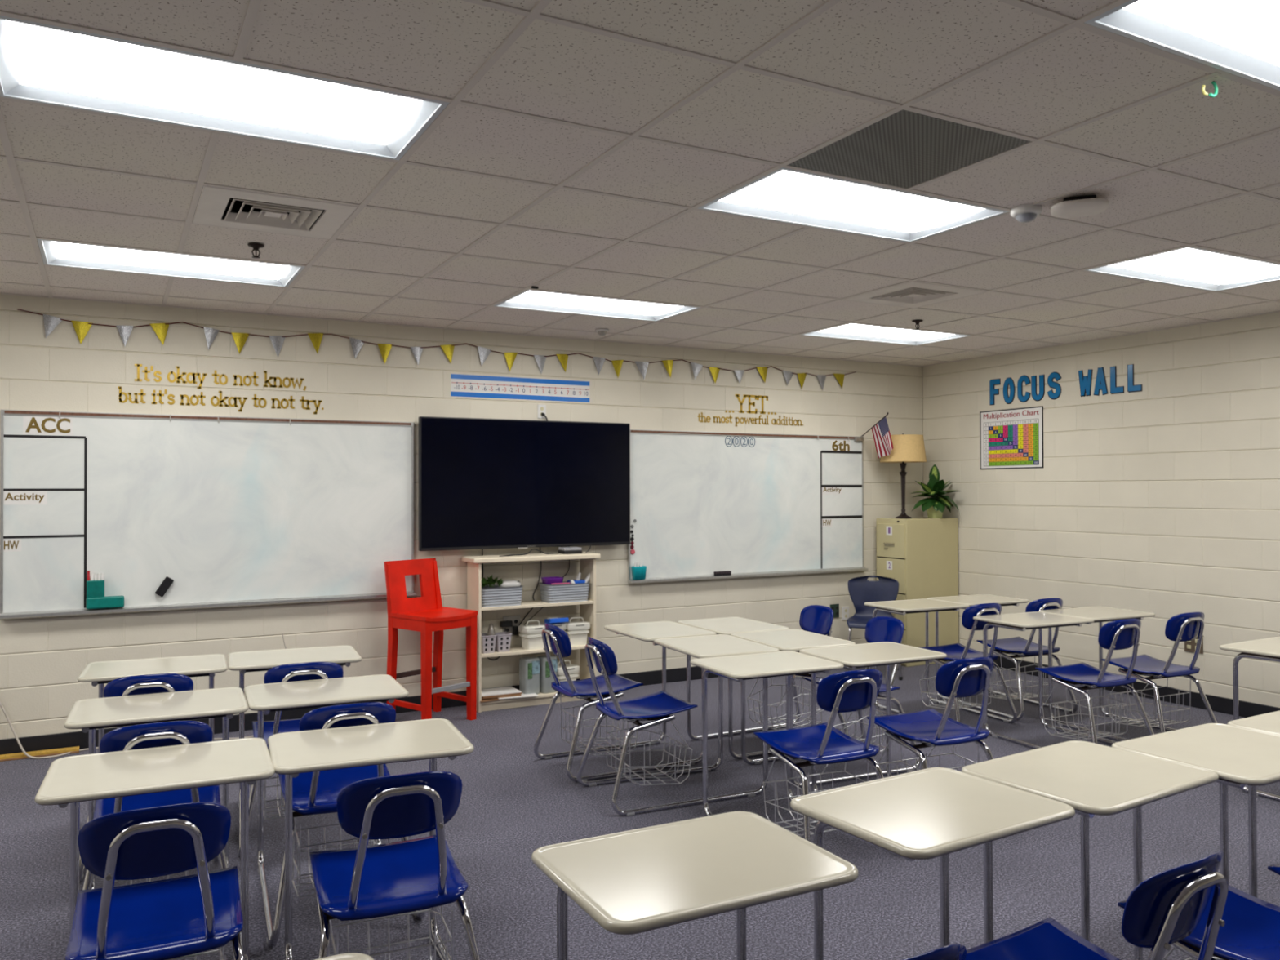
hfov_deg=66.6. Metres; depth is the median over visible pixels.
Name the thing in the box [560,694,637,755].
basket
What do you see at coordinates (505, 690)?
paper stack
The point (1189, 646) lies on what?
wall outlet
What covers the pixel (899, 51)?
ceiling
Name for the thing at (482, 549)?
cable
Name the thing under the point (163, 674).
student desk
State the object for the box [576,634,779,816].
student desk
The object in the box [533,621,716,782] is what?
student desk
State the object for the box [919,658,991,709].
basket
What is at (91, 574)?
marker
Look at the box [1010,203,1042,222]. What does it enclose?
sensor
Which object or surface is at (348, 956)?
student desk
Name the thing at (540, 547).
cable
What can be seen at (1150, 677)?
basket
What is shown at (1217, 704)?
baseboard
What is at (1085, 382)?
letter
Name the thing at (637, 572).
cup
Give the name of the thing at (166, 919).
student desk
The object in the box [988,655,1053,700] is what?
basket
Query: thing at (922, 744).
basket
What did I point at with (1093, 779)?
student desk
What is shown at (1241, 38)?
ceiling light
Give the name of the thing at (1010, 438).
chart
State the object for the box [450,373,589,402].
number line
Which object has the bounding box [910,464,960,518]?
potted plant
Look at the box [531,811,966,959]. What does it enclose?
student desk
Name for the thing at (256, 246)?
sprinkler
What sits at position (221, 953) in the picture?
basket
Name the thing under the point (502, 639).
cup
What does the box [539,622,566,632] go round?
tub
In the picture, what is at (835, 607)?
wall outlet
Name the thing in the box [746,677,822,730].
basket
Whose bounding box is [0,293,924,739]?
wall
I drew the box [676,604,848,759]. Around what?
student desk
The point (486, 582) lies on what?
greenery
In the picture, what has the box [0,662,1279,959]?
floor
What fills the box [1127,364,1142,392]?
letter
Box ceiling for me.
[0,0,1279,365]
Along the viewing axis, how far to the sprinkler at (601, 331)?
7.09 m
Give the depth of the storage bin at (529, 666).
7.09 m
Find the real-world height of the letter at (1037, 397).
0.219 m
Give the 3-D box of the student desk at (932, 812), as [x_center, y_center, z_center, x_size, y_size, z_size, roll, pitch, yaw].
[0.884,1.176,2.332,0.610,0.820,0.946,0,-1,-32]
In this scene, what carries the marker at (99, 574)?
in the holder
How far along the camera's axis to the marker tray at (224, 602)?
6.20 m
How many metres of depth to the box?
7.28 m
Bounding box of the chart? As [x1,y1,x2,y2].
[979,405,1044,469]
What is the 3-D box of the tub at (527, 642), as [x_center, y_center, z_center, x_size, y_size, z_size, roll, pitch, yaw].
[-0.788,1.193,7.165,0.147,0.088,0.116,0,-1,-37]
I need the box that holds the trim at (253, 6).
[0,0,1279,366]
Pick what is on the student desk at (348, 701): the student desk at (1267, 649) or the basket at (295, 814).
the basket at (295, 814)
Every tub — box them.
[518,623,546,638]
[521,636,543,649]
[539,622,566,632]
[558,676,576,681]
[564,620,590,634]
[566,633,587,645]
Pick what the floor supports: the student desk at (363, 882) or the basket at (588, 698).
the student desk at (363, 882)
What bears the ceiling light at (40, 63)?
attached to the ceiling
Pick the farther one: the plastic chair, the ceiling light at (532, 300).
the plastic chair
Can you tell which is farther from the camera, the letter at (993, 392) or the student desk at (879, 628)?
the letter at (993, 392)
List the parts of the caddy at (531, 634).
handle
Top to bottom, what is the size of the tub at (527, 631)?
0.080 m
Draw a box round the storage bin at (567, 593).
[539,581,590,603]
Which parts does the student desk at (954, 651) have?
frame, seat, frame, backrest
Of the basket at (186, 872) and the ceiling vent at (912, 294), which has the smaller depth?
the basket at (186, 872)
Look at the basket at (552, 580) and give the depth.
7.21 m
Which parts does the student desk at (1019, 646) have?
frame, seat, frame, backrest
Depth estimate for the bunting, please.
6.84 m
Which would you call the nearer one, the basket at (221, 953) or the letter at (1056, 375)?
the basket at (221, 953)
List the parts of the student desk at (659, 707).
backrest, seat, frame, frame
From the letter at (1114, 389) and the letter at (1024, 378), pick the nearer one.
the letter at (1114, 389)
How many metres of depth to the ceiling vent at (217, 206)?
4.14 m
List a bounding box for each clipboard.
[480,697,514,702]
[481,692,522,698]
[481,693,521,699]
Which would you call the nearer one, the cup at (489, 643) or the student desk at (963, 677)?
the student desk at (963, 677)
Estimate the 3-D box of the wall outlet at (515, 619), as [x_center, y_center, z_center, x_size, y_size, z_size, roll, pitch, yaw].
[-0.958,1.088,7.264,0.135,0.150,0.010,0,-1,-29]
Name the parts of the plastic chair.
leg frame, leg frame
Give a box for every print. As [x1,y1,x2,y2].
[528,662,532,679]
[545,661,550,677]
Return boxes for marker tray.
[0,591,416,619]
[628,566,868,583]
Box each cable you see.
[0,702,97,759]
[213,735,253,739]
[281,633,286,648]
[481,549,506,660]
[499,548,559,556]
[518,546,541,626]
[523,546,569,625]
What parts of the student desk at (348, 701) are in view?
frame, seat, backrest, frame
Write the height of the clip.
0.048 m
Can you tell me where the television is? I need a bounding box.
[418,416,630,551]
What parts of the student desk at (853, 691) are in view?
frame, seat, frame, backrest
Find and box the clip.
[1201,80,1217,97]
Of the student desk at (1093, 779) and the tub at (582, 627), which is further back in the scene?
the tub at (582, 627)
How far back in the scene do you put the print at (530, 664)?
7.07 m
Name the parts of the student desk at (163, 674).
frame, backrest, frame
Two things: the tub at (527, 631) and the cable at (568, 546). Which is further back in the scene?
the cable at (568, 546)
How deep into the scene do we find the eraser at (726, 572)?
8.10 m
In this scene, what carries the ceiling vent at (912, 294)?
in the ceiling
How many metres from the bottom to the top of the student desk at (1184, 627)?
0.820 m
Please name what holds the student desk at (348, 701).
on the floor
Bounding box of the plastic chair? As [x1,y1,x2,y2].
[845,575,902,679]
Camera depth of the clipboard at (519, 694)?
6.95 m
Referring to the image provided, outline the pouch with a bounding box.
[497,579,520,587]
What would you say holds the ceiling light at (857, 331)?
attached to the ceiling
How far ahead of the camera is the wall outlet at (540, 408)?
7.39 m
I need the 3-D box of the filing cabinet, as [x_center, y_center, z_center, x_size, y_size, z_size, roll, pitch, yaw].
[2.519,0.999,8.887,0.666,1.300,0.388,0,-1,-29]
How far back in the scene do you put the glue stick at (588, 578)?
7.34 m
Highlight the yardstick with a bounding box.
[0,746,79,761]
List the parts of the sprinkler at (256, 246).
frame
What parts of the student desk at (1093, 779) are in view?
frame, frame, seat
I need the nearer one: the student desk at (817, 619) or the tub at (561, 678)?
the student desk at (817, 619)
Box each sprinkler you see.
[247,243,264,258]
[595,328,608,335]
[911,320,923,329]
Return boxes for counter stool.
[383,557,477,719]
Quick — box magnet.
[630,549,635,554]
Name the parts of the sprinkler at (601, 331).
bulb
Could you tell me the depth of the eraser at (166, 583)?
6.11 m
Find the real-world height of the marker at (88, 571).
0.062 m
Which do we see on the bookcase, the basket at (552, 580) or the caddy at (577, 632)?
the caddy at (577, 632)
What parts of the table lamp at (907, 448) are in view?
stem, lamp shade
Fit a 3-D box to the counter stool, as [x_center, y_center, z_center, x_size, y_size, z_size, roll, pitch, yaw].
[-1.431,1.095,6.649,0.466,1.085,0.441,-1,-1,40]
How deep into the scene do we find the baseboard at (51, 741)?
6.37 m
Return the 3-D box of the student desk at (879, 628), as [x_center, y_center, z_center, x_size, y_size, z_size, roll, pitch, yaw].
[1.052,1.208,5.473,0.946,0.820,0.610,0,-1,-25]
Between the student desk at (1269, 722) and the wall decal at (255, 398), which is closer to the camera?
the student desk at (1269, 722)
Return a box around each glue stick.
[575,572,581,580]
[584,573,590,582]
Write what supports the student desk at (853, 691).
on the floor
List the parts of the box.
lid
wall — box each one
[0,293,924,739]
[922,311,1279,707]
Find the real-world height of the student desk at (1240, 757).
0.820 m
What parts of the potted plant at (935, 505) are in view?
pot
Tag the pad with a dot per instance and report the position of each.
(555, 620)
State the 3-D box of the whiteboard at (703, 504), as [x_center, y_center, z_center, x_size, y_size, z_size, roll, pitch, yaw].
[0.984,0.211,8.302,2.444,1.222,0.072,0,-1,-29]
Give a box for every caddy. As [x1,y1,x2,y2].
[518,619,546,649]
[539,617,566,647]
[557,659,579,681]
[564,617,590,645]
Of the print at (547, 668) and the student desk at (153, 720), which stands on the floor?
the student desk at (153, 720)
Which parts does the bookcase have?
panel, shelf, shelf, shelf, panel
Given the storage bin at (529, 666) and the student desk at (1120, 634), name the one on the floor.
the student desk at (1120, 634)
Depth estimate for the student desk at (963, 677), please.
4.56 m
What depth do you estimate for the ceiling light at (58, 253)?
5.08 m
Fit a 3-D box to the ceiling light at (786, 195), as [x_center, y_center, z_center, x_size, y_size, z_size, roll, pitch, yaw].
[0.900,-1.187,4.083,1.193,0.111,0.584,0,-1,-29]
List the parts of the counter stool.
leg, panel, leg, seat, leg, leg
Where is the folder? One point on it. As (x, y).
(555, 583)
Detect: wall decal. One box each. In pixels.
[117,364,324,413]
[697,394,803,426]
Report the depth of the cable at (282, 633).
6.45 m
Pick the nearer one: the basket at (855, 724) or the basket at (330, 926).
the basket at (330, 926)
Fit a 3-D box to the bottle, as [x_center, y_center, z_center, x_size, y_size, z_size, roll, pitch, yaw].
[-1.073,1.105,7.021,0.060,0.140,0.059,0,-1,-29]
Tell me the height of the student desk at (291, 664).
0.820 m
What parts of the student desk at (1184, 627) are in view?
frame, seat, frame, backrest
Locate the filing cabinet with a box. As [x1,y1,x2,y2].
[875,517,958,666]
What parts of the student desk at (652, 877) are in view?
frame, frame, backrest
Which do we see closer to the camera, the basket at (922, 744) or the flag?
the basket at (922, 744)
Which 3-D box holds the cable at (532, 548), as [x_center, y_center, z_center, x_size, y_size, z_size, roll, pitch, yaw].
[-0.778,0.531,7.186,0.585,0.048,0.025,0,-1,-35]
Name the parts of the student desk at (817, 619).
frame, frame, backrest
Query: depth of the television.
7.20 m
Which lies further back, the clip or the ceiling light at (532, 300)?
the ceiling light at (532, 300)
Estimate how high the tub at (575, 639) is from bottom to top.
0.088 m
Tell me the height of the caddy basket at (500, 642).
0.126 m
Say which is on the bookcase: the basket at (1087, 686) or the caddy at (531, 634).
the caddy at (531, 634)
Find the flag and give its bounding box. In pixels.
[854,412,893,458]
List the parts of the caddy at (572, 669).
handle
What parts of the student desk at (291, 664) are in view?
frame, seat, backrest, frame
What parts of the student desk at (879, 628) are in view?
frame, seat, frame, backrest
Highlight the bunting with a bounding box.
[17,308,856,389]
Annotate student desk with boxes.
[35,737,275,959]
[63,687,248,889]
[77,653,226,881]
[227,644,362,856]
[244,674,424,946]
[267,718,480,959]
[313,952,373,959]
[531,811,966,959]
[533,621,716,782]
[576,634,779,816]
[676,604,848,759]
[689,650,894,854]
[730,616,920,787]
[790,767,1228,959]
[799,641,993,792]
[864,598,1017,723]
[927,594,1077,719]
[961,740,1279,959]
[973,611,1154,749]
[1038,606,1217,741]
[1111,723,1279,959]
[1219,636,1279,800]
[1226,710,1279,897]
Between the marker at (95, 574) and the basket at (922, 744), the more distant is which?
the marker at (95, 574)
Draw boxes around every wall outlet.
[502,615,519,635]
[537,404,546,418]
[830,604,839,617]
[841,606,848,620]
[1184,636,1203,653]
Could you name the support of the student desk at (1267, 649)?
on the floor
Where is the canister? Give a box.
[537,654,557,693]
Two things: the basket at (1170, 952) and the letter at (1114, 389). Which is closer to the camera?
the basket at (1170, 952)
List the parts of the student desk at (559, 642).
backrest, seat, frame, frame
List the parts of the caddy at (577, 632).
handle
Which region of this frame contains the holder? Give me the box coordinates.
[85,579,124,608]
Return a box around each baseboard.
[0,666,718,755]
[993,656,1279,717]
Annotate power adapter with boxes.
[500,620,518,635]
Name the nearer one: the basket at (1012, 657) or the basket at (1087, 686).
the basket at (1087, 686)
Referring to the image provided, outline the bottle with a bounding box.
[487,623,495,635]
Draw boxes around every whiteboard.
[0,409,416,619]
[627,429,868,583]
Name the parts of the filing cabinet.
handle, drawer, drawer, drawer, drawer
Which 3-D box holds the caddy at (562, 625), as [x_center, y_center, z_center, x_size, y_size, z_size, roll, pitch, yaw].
[-0.655,1.133,7.282,0.184,0.210,0.154,0,-1,-32]
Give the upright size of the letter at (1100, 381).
0.224 m
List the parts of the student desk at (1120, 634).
frame, seat, frame, backrest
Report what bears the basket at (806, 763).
on the student desk at (853, 691)
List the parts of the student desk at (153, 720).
frame, backrest, seat, frame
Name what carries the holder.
on the whiteboard at (234, 511)
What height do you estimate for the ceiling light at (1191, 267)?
0.111 m
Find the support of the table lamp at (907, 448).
on the filing cabinet
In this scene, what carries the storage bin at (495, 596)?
on the bookcase
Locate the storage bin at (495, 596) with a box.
[481,584,522,607]
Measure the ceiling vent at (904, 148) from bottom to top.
0.011 m
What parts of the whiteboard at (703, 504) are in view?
map rail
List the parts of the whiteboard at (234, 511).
map rail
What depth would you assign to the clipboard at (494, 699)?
6.89 m
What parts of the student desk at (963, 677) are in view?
frame, seat, frame, backrest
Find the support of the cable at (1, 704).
on the floor
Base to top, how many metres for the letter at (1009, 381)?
0.231 m
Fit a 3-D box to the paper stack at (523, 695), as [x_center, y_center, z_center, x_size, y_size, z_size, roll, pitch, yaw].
[-0.903,1.556,7.057,0.290,0.005,0.200,0,-1,-22]
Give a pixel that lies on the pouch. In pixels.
(507, 583)
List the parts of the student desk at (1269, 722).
frame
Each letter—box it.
[989,378,1000,405]
[1003,377,1014,404]
[1017,374,1031,402]
[1031,374,1044,401]
[1047,372,1061,399]
[1078,368,1093,396]
[1093,366,1108,395]
[1110,365,1124,394]
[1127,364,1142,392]
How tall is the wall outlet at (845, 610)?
0.120 m
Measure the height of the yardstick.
0.026 m
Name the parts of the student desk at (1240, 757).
frame, frame, seat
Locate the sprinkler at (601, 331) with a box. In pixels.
[595,328,608,335]
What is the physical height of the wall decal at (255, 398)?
0.277 m
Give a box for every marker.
[86,570,89,580]
[90,573,93,580]
[93,573,97,580]
[97,573,100,580]
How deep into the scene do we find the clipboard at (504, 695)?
6.94 m
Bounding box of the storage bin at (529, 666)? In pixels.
[519,656,539,693]
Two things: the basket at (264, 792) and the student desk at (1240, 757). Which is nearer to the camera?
the student desk at (1240, 757)
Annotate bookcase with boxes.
[461,551,600,712]
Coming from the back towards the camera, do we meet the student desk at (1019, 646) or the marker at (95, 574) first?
the student desk at (1019, 646)
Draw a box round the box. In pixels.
[557,546,582,554]
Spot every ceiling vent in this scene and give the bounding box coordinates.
[191,185,357,239]
[788,109,1030,188]
[844,281,984,307]
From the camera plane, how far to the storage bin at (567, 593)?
7.22 m
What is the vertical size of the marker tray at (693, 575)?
0.032 m
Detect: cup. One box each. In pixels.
[481,633,497,653]
[494,631,511,652]
[631,565,646,579]
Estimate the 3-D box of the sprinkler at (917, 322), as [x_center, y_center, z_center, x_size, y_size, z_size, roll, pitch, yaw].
[1.929,-1.077,6.769,0.076,0.061,0.076,0,-1,-29]
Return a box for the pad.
[544,617,568,623]
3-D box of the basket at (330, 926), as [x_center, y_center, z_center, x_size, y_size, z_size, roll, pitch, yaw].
[-0.736,1.340,2.831,0.335,0.346,0.350,0,-1,-23]
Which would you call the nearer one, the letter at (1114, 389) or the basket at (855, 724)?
the basket at (855, 724)
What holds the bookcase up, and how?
on the floor
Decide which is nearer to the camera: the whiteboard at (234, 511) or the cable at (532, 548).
the whiteboard at (234, 511)
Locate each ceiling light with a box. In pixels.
[0,15,448,160]
[36,238,305,287]
[494,289,701,321]
[697,167,1008,242]
[801,323,969,345]
[1084,0,1279,90]
[1084,246,1279,291]
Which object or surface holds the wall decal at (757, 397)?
attached to the wall at (42, 660)
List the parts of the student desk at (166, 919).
frame, seat, backrest, frame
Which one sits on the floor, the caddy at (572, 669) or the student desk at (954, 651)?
the student desk at (954, 651)
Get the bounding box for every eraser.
[155,576,173,596]
[714,570,731,576]
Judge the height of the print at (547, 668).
0.115 m
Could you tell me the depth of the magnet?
7.74 m
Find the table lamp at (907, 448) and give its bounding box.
[880,433,926,518]
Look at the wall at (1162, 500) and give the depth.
7.34 m
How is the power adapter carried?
attached to the wall outlet at (515, 619)
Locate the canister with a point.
(546, 677)
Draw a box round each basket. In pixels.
[114,862,208,884]
[166,945,226,959]
[263,773,284,819]
[292,810,389,897]
[328,905,453,959]
[481,631,511,653]
[541,576,564,584]
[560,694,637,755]
[605,715,692,785]
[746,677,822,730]
[763,754,868,835]
[807,702,891,751]
[875,737,978,779]
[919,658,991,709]
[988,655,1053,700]
[1041,681,1127,740]
[1106,673,1191,727]
[1162,946,1223,959]
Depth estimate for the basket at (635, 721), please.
4.94 m
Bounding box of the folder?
[551,582,569,584]
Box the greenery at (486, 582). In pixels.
[481,574,502,587]
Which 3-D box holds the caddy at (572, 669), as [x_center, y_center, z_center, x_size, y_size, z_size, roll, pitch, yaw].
[-0.567,1.459,7.298,0.189,0.216,0.158,0,-1,-40]
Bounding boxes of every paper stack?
[481,686,521,696]
[497,693,538,699]

